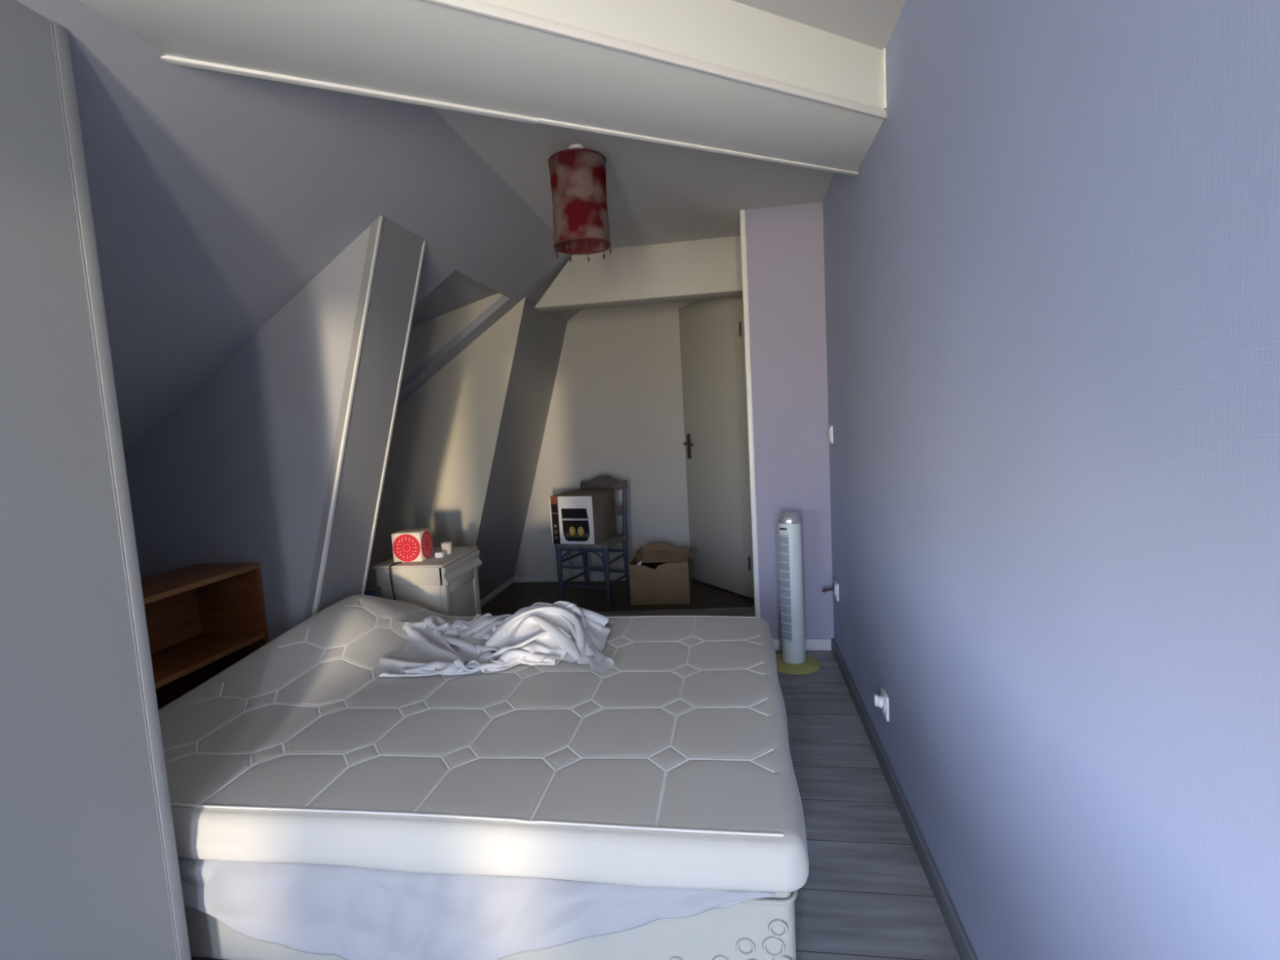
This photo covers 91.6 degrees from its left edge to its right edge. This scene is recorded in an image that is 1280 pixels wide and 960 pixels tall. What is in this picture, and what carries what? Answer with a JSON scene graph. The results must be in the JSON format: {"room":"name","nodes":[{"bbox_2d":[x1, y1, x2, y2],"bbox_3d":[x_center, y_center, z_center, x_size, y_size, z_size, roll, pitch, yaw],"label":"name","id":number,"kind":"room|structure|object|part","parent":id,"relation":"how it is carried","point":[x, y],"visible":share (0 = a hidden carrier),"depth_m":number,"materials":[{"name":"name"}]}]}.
{"room":"attic bedroom","nodes":[
{"label":"attic bedroom","id":0,"kind":"room"},
{"bbox_2d":[0,0,177,959],"bbox_3d":[-1.289,0.305,-0.228,0.120,1.997,3.005,-2,5,9],"label":"wall","id":1,"kind":"structure","parent":0,"point":[82,875],"depth_m":1.10,"materials":[{"name":"grey paint"}]},
{"bbox_2d":[50,21,191,959],"bbox_3d":[-1.006,0.157,1.232,0.004,1.987,0.025,-2,5,9],"label":"trim","id":2,"kind":"structure","parent":1,"relation":"attached to","point":[61,33],"depth_m":1.22,"materials":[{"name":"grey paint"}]},
{"bbox_2d":[124,225,370,642],"bbox_3d":[-1.466,0.067,2.524,1.224,1.973,0.286,-2,5,9],"label":"wall","id":3,"kind":"structure","parent":0,"point":[237,471],"depth_m":2.37,"materials":[{"name":"purple paint"}]},
{"bbox_2d":[311,215,383,616],"bbox_3d":[-1.147,0.065,2.331,0.595,1.978,0.018,-2,5,9],"label":"trim","id":4,"kind":"structure","parent":3,"relation":"attached to","point":[318,589],"depth_m":2.29,"materials":[{"name":"white paint"}]},
{"bbox_2d":[304,214,425,620],"bbox_3d":[-1.139,0.045,2.485,0.624,1.988,0.320,-2,5,9],"label":"beam","id":5,"kind":"structure","parent":3,"relation":"attached to","point":[399,249],"depth_m":2.41,"materials":[{"name":"grey paint"}]},
{"bbox_2d":[360,240,426,595],"bbox_3d":[-1.101,0.034,2.636,0.595,1.978,0.018,-2,5,9],"label":"trim","id":6,"kind":"structure","parent":3,"relation":"attached to","point":[424,241],"depth_m":2.59,"materials":[{"name":"white paint"}]},
{"bbox_2d":[16,0,580,454],"bbox_3d":[-1.514,-0.515,1.549,1.675,1.181,6.600,-2,5,9],"label":"ceiling","id":7,"kind":"structure","parent":0,"point":[217,197],"depth_m":1.85,"materials":[{"name":"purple paint"}]},
{"bbox_2d":[160,54,538,124],"bbox_3d":[-0.657,-0.928,1.470,0.861,0.030,0.022,-6,6,-26],"label":"trim","id":8,"kind":"structure","parent":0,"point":[169,59],"depth_m":1.45,"materials":[{"name":"white paint"}]},
{"bbox_2d":[401,270,502,382],"bbox_3d":[-1.410,-0.635,3.354,1.335,0.900,0.766,-2,5,9],"label":"wall recess","id":9,"kind":"structure","parent":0,"point":[460,299],"depth_m":3.61,"materials":[{"name":"beige paint"}]},
{"bbox_2d":[364,297,567,600],"bbox_3d":[-1.173,-0.130,4.358,1.254,1.988,0.950,-2,5,9],"label":"wall","id":10,"kind":"structure","parent":0,"point":[464,450],"depth_m":3.92,"materials":[{"name":"beige paint"}]},
{"bbox_2d":[480,577,513,607],"bbox_3d":[-1.069,0.832,4.437,0.014,0.050,0.932,-2,5,9],"label":"baseboard","id":11,"kind":"structure","parent":10,"relation":"attached to","point":[509,582],"depth_m":4.54,"materials":[{"name":"grey"}]},
{"bbox_2d":[191,579,960,959],"bbox_3d":[-0.710,1.139,1.648,3.400,0.083,6.800,-2,5,9],"label":"floor","id":12,"kind":"structure","parent":0,"point":[867,893],"depth_m":1.84,"materials":[{"name":"grey laminate"}]},
{"bbox_2d":[141,562,268,709],"bbox_3d":[-1.657,0.748,1.937,0.283,0.750,1.045,-2,5,9],"label":"bookshelf","id":13,"kind":"object","parent":12,"relation":"on","point":[202,620],"visible":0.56,"depth_m":2.34,"materials":[{"name":"orange wood"}]},
{"bbox_3d":[-1.793,0.749,1.958,0.008,0.700,1.005,-2,5,9],"label":"panel","id":14,"kind":"part","parent":13,"relation":"part of","materials":[{"name":"orange wood"}]},
{"bbox_3d":[-1.659,0.655,1.928,0.270,0.020,1.005,-2,5,9],"label":"shelf","id":15,"kind":"part","parent":13,"relation":"part of","materials":[{"name":"orange wood"}]},
{"bbox_3d":[-1.581,0.706,2.442,0.280,0.730,0.020,-2,5,9],"label":"panel","id":16,"kind":"part","parent":13,"relation":"part of","materials":[{"name":"orange wood"}]},
{"bbox_2d":[364,591,377,596],"bbox_3d":[-1.244,0.763,2.870,0.090,0.500,0.080,-2,5,9],"label":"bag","id":17,"kind":"object","parent":12,"relation":"on","point":[366,593],"visible":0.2,"depth_m":2.85,"materials":[{"name":"blue fabric"}]},
{"bbox_2d":[372,546,482,616],"bbox_3d":[-1.033,0.676,3.136,0.368,0.600,0.419,-2,5,9],"label":"nightstand","id":18,"kind":"object","parent":12,"relation":"on","point":[448,584],"visible":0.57,"depth_m":2.94,"materials":[{"name":"beige paint"}]},
{"bbox_3d":[-1.062,0.435,3.116,0.320,0.086,0.395,-2,5,9],"label":"frame","id":19,"kind":"part","parent":18,"relation":"part of","materials":[{"name":"beige paint"}]},
{"bbox_2d":[388,527,433,599],"bbox_3d":[-1.102,0.445,3.007,0.144,0.392,0.219,-3,5,4],"label":"lamp","id":20,"kind":"object","parent":18,"relation":"on","point":[412,544],"visible":1,"depth_m":2.96,"materials":[{"name":"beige paper"}]},
{"bbox_3d":[-1.147,0.520,2.945,0.031,0.258,0.074,-2,5,7],"label":"cord","id":21,"kind":"part","parent":20,"relation":"part of","materials":[{"name":"black plastic"}]},
{"bbox_3d":[-1.110,0.247,3.025,0.132,0.003,0.132,-3,5,4],"label":"lid","id":22,"kind":"part","parent":20,"relation":"part of","materials":[{"name":"beige paper"}]},
{"bbox_3d":[-1.106,0.317,3.032,0.140,0.138,0.140,-3,5,4],"label":"lamp shade","id":23,"kind":"part","parent":20,"relation":"part of","materials":[{"name":"beige paper"}]},
{"bbox_2d":[435,551,445,557],"bbox_3d":[-0.980,0.366,3.053,0.040,0.026,0.036,-2,5,9],"label":"plug adapter","id":24,"kind":"object","parent":18,"relation":"on","point":[441,553],"visible":1,"depth_m":3.04,"materials":[{"name":"white plastic"}]},
{"bbox_2d":[440,542,452,554],"bbox_3d":[-0.972,0.343,3.131,0.052,0.056,0.052,-2,5,9],"label":"candle holder","id":25,"kind":"object","parent":18,"relation":"on","point":[446,547],"visible":0.91,"depth_m":3.11,"materials":[{"name":"white ceramic"}]},
{"bbox_3d":[-0.889,0.697,3.117,0.020,0.446,0.371,-2,5,9],"label":"cabinet door","id":26,"kind":"part","parent":18,"relation":"part of","materials":[{"name":"beige paint"}]},
{"bbox_3d":[-0.878,0.429,3.087,0.028,0.087,0.399,-2,5,9],"label":"drawer","id":27,"kind":"part","parent":18,"relation":"part of","materials":[{"name":"beige paint"}]},
{"bbox_3d":[-0.875,0.696,3.114,0.010,0.446,0.371,-2,5,9],"label":"door frame","id":28,"kind":"part","parent":18,"relation":"part of","materials":[{"name":"beige paint"}]},
{"bbox_2d":[184,889,797,959],"bbox_3d":[-0.452,0.905,2.019,1.757,0.290,1.357,-2,5,9],"label":"bed base","id":29,"kind":"object","parent":12,"relation":"on","point":[761,928],"visible":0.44,"depth_m":1.26,"materials":[{"name":"fabric"}]},
{"bbox_2d":[177,857,775,959],"bbox_3d":[-0.447,0.923,1.357,1.480,0.202,0.136,-2,5,9],"label":"sheet","id":30,"kind":"object","parent":29,"relation":"on","point":[346,913],"visible":0.53,"depth_m":1.30,"materials":[{"name":"grey fabric"}]},
{"bbox_2d":[158,594,808,893],"bbox_3d":[-0.516,0.619,2.004,1.916,0.288,1.428,-2,5,9],"label":"mattress","id":31,"kind":"object","parent":29,"relation":"on","point":[670,766],"visible":0.77,"depth_m":1.53,"materials":[{"name":"grey fabric"}]},
{"bbox_2d":[373,600,616,676],"bbox_3d":[-0.539,0.552,2.358,0.932,0.133,0.624,-3,5,4],"label":"sheet","id":32,"kind":"object","parent":31,"relation":"on","point":[544,633],"visible":0.98,"depth_m":2.25,"materials":[{"name":"white fabric"}]},
{"bbox_2d":[554,475,630,606],"bbox_3d":[-0.320,0.404,4.341,0.400,0.838,0.414,-1,6,24],"label":"chair","id":33,"kind":"object","parent":12,"relation":"on","point":[602,482],"visible":0.85,"depth_m":4.31,"materials":[{"name":"blue paint"}]},
{"bbox_3d":[-0.547,0.636,4.263,0.040,0.415,0.040,-1,6,24],"label":"leg","id":34,"kind":"part","parent":33,"relation":"part of","materials":[{"name":"blue paint"}]},
{"bbox_2d":[549,488,617,544],"bbox_3d":[-0.386,0.247,4.316,0.311,0.325,0.404,-1,6,20],"label":"carton","id":35,"kind":"object","parent":33,"relation":"on","point":[578,516],"visible":1,"depth_m":4.15,"materials":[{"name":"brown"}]},
{"bbox_2d":[564,532,589,537],"bbox_3d":[-0.420,0.365,4.128,0.181,0.034,0.001,-1,6,20],"label":"tray","id":36,"kind":"object","parent":35,"relation":"on","point":[586,535],"depth_m":4.13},
{"bbox_3d":[-0.406,0.406,4.561,0.038,0.803,0.083,-1,6,24],"label":"leg","id":37,"kind":"part","parent":33,"relation":"part of","materials":[{"name":"blue paint"}]},
{"bbox_3d":[-0.328,0.422,4.322,0.400,0.030,0.370,-1,6,24],"label":"seat","id":38,"kind":"part","parent":33,"relation":"part of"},
{"bbox_3d":[-0.265,0.018,4.478,0.370,0.102,0.022,-1,6,24],"label":"rail","id":39,"kind":"part","parent":33,"relation":"part of","materials":[{"name":"blue paint"}]},
{"bbox_3d":[-0.218,0.631,4.118,0.040,0.415,0.040,-1,6,24],"label":"leg","id":40,"kind":"part","parent":33,"relation":"part of","materials":[{"name":"blue paint"}]},
{"bbox_3d":[-0.099,0.402,4.426,0.038,0.803,0.083,-1,6,24],"label":"leg","id":41,"kind":"part","parent":33,"relation":"part of","materials":[{"name":"blue paint"}]},
{"bbox_2d":[628,542,697,604],"bbox_3d":[0.167,0.628,4.220,0.438,0.360,0.293,-2,5,8],"label":"cardboard box","id":42,"kind":"object","parent":12,"relation":"on","point":[670,583],"visible":1,"depth_m":4.09,"materials":[{"name":"brown cardboard"}]},
{"bbox_3d":[-0.045,0.673,4.251,0.005,0.281,0.280,-2,5,8],"label":"panel","id":43,"kind":"part","parent":42,"relation":"part of","materials":[{"name":"brown cardboard"}]},
{"bbox_3d":[0.126,0.679,4.084,0.390,0.281,0.005,-2,5,8],"label":"panel","id":44,"kind":"part","parent":42,"relation":"part of","materials":[{"name":"brown cardboard"}]},
{"bbox_2d":[640,561,680,568],"bbox_3d":[0.146,0.689,4.227,0.370,0.229,0.250,-2,5,9],"label":"clothes","id":45,"kind":"object","parent":42,"relation":"in","point":[651,565],"visible":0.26,"depth_m":4.25,"materials":[{"name":"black fabric"}]},
{"bbox_3d":[0.163,0.635,4.364,0.390,0.311,0.005,-2,5,8],"label":"panel","id":46,"kind":"part","parent":42,"relation":"part of","materials":[{"name":"cardboard"}]},
{"bbox_3d":[0.336,0.657,4.199,0.005,0.281,0.280,-2,5,8],"label":"panel","id":47,"kind":"part","parent":42,"relation":"part of","materials":[{"name":"brown cardboard"}]},
{"bbox_2d":[776,512,822,674],"bbox_3d":[0.726,0.526,2.979,0.256,0.735,0.256,1,7,37],"label":"tower fan","id":48,"kind":"object","parent":12,"relation":"on","point":[793,659],"visible":0.98,"depth_m":2.94,"materials":[{"name":"white plastic"}]},
{"bbox_2d":[777,533,791,642],"bbox_3d":[0.684,0.511,2.946,0.010,0.515,0.061,-7,7,-37],"label":"grille","id":49,"kind":"object","parent":48,"relation":"attached to","point":[784,543],"depth_m":2.94,"materials":[{"name":"white plastic"}]},
{"bbox_2d":[513,299,705,582],"bbox_3d":[-0.163,-0.351,4.716,2.655,2.250,0.100,-2,5,9],"label":"wall","id":50,"kind":"structure","parent":0,"point":[615,411],"depth_m":4.66,"materials":[{"name":"grey paint"}]},
{"bbox_2d":[514,574,626,582],"bbox_3d":[-0.301,0.756,4.794,1.390,0.050,0.012,-2,5,9],"label":"baseboard","id":51,"kind":"structure","parent":50,"relation":"attached to","point":[591,577],"depth_m":4.84,"materials":[{"name":"grey"}]},
{"bbox_2d":[432,0,905,248],"bbox_3d":[-0.062,-1.152,1.263,1.330,0.080,6.600,-2,5,9],"label":"ceiling","id":52,"kind":"structure","parent":0,"point":[657,193],"depth_m":2.49,"materials":[{"name":"grey paint"}]},
{"bbox_2d":[80,0,884,172],"bbox_3d":[-0.208,-1.051,1.494,2.317,0.208,0.400,-6,6,-28],"label":"ceiling beam","id":53,"kind":"structure","parent":52,"relation":"attached to","point":[413,48],"depth_m":1.44,"materials":[{"name":"white paint"}]},
{"bbox_2d":[547,143,611,262],"bbox_3d":[-0.218,-1.008,2.253,0.209,0.376,0.210,-2,5,9],"label":"ceiling lamp","id":54,"kind":"object","parent":52,"relation":"hanging from","point":[577,173],"visible":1,"depth_m":2.17,"materials":[{"name":"fabric"}]},
{"bbox_2d":[739,209,759,617],"bbox_3d":[0.707,-0.302,3.851,0.078,2.220,1.352,-2,5,9],"label":"door frame","id":55,"kind":"structure","parent":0,"point":[742,296],"depth_m":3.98,"materials":[{"name":"beige paint"}]},
{"bbox_2d":[533,235,742,313],"bbox_3d":[-0.018,-1.196,3.646,1.216,0.305,0.190,-2,5,9],"label":"ceiling beam","id":56,"kind":"structure","parent":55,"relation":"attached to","point":[704,268],"depth_m":3.55,"materials":[{"name":"grey paint"}]},
{"bbox_2d":[678,296,753,597],"bbox_3d":[0.496,-0.229,4.271,0.096,1.982,0.690,-6,6,-30],"label":"door","id":57,"kind":"structure","parent":55,"relation":"in","point":[712,344],"depth_m":4.23,"materials":[{"name":"grey paint"}]},
{"bbox_3d":[0.354,-0.258,4.466,0.050,0.022,0.114,-6,6,-30],"label":"lever","id":58,"kind":"part","parent":57,"relation":"part of","materials":[{"name":"grey metal"}]},
{"bbox_3d":[0.355,-0.246,4.524,0.006,0.180,0.040,-6,6,-30],"label":"handle plate","id":59,"kind":"part","parent":57,"relation":"part of","materials":[{"name":"grey metal"}]},
{"bbox_2d":[745,201,834,645],"bbox_3d":[0.752,-0.236,3.127,0.368,2.220,0.070,-2,5,9],"label":"wall","id":60,"kind":"structure","parent":0,"point":[785,260],"depth_m":3.08,"materials":[{"name":"purple paint"}]},
{"bbox_2d":[772,639,831,650],"bbox_3d":[0.803,0.843,3.188,0.343,0.058,0.012,-2,5,9],"label":"baseboard","id":61,"kind":"structure","parent":60,"relation":"attached to","point":[810,644],"depth_m":3.17,"materials":[{"name":"grey"}]},
{"bbox_2d":[822,0,1279,959],"bbox_3d":[0.707,-0.100,1.280,0.100,2.300,6.650,-2,5,9],"label":"wall","id":62,"kind":"structure","parent":0,"point":[1052,258],"depth_m":0.85,"materials":[{"name":"purple paint"}]},
{"bbox_2d":[421,0,886,119],"bbox_3d":[-0.191,-0.936,1.283,2.006,0.022,0.012,-6,6,-28],"label":"trim","id":63,"kind":"structure","parent":62,"relation":"attached to","point":[474,6],"depth_m":1.39,"materials":[{"name":"white paint"}]},
{"bbox_2d":[537,118,857,175],"bbox_3d":[0.240,-1.020,1.906,1.148,0.030,0.020,-6,6,-26],"label":"trim","id":64,"kind":"structure","parent":62,"relation":"attached to","point":[542,121],"depth_m":1.85,"materials":[{"name":"white paint"}]},
{"bbox_2d":[822,576,835,593],"bbox_3d":[0.927,0.517,3.062,0.062,0.085,0.021,-3,5,5],"label":"wall hook","id":65,"kind":"object","parent":62,"relation":"attached to","point":[824,590],"visible":0.86,"depth_m":3.06,"materials":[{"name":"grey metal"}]},
{"bbox_3d":[0.933,0.541,3.064,0.041,0.018,0.014,-3,5,3],"label":"arm","id":66,"kind":"part","parent":65,"relation":"part of","materials":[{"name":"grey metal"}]},
{"bbox_2d":[828,425,833,443],"bbox_3d":[0.907,-0.217,2.962,0.013,0.082,0.082,-2,5,9],"label":"light switch","id":67,"kind":"object","parent":62,"relation":"attached to","point":[830,428],"visible":1,"depth_m":2.94,"materials":[{"name":"white plastic"}]},
{"bbox_2d":[834,580,839,600],"bbox_3d":[0.940,0.530,2.982,0.012,0.082,0.082,-2,5,9],"label":"wall socket","id":68,"kind":"object","parent":62,"relation":"attached to","point":[836,584],"visible":1,"depth_m":2.96,"materials":[{"name":"white plastic"}]},
{"bbox_2d":[882,48,886,109],"bbox_3d":[0.682,-1.118,1.736,0.008,0.158,0.013,-2,5,9],"label":"trim","id":69,"kind":"structure","parent":62,"relation":"attached to","point":[884,67],"depth_m":1.73,"materials":[{"name":"white paint"}]},
{"bbox_2d":[880,687,888,721],"bbox_3d":[0.802,0.736,2.044,0.012,0.082,0.082,-2,5,9],"label":"wall socket","id":70,"kind":"object","parent":62,"relation":"attached to","point":[885,710],"visible":0.82,"depth_m":2.02,"materials":[{"name":"white plastic"}]},
{"bbox_2d":[873,693,883,708],"bbox_3d":[0.783,0.727,2.046,0.025,0.044,0.040,-2,5,9],"label":"plug","id":71,"kind":"object","parent":70,"relation":"attached to","point":[877,700],"visible":1,"depth_m":2.04,"materials":[{"name":"white plastic"}]},
{"bbox_2d":[831,638,977,959],"bbox_3d":[0.600,1.091,0.655,0.014,0.062,5.107,-2,5,9],"label":"baseboard","id":72,"kind":"structure","parent":62,"relation":"attached to","point":[965,950],"depth_m":1.72,"materials":[{"name":"grey"}]}
]}

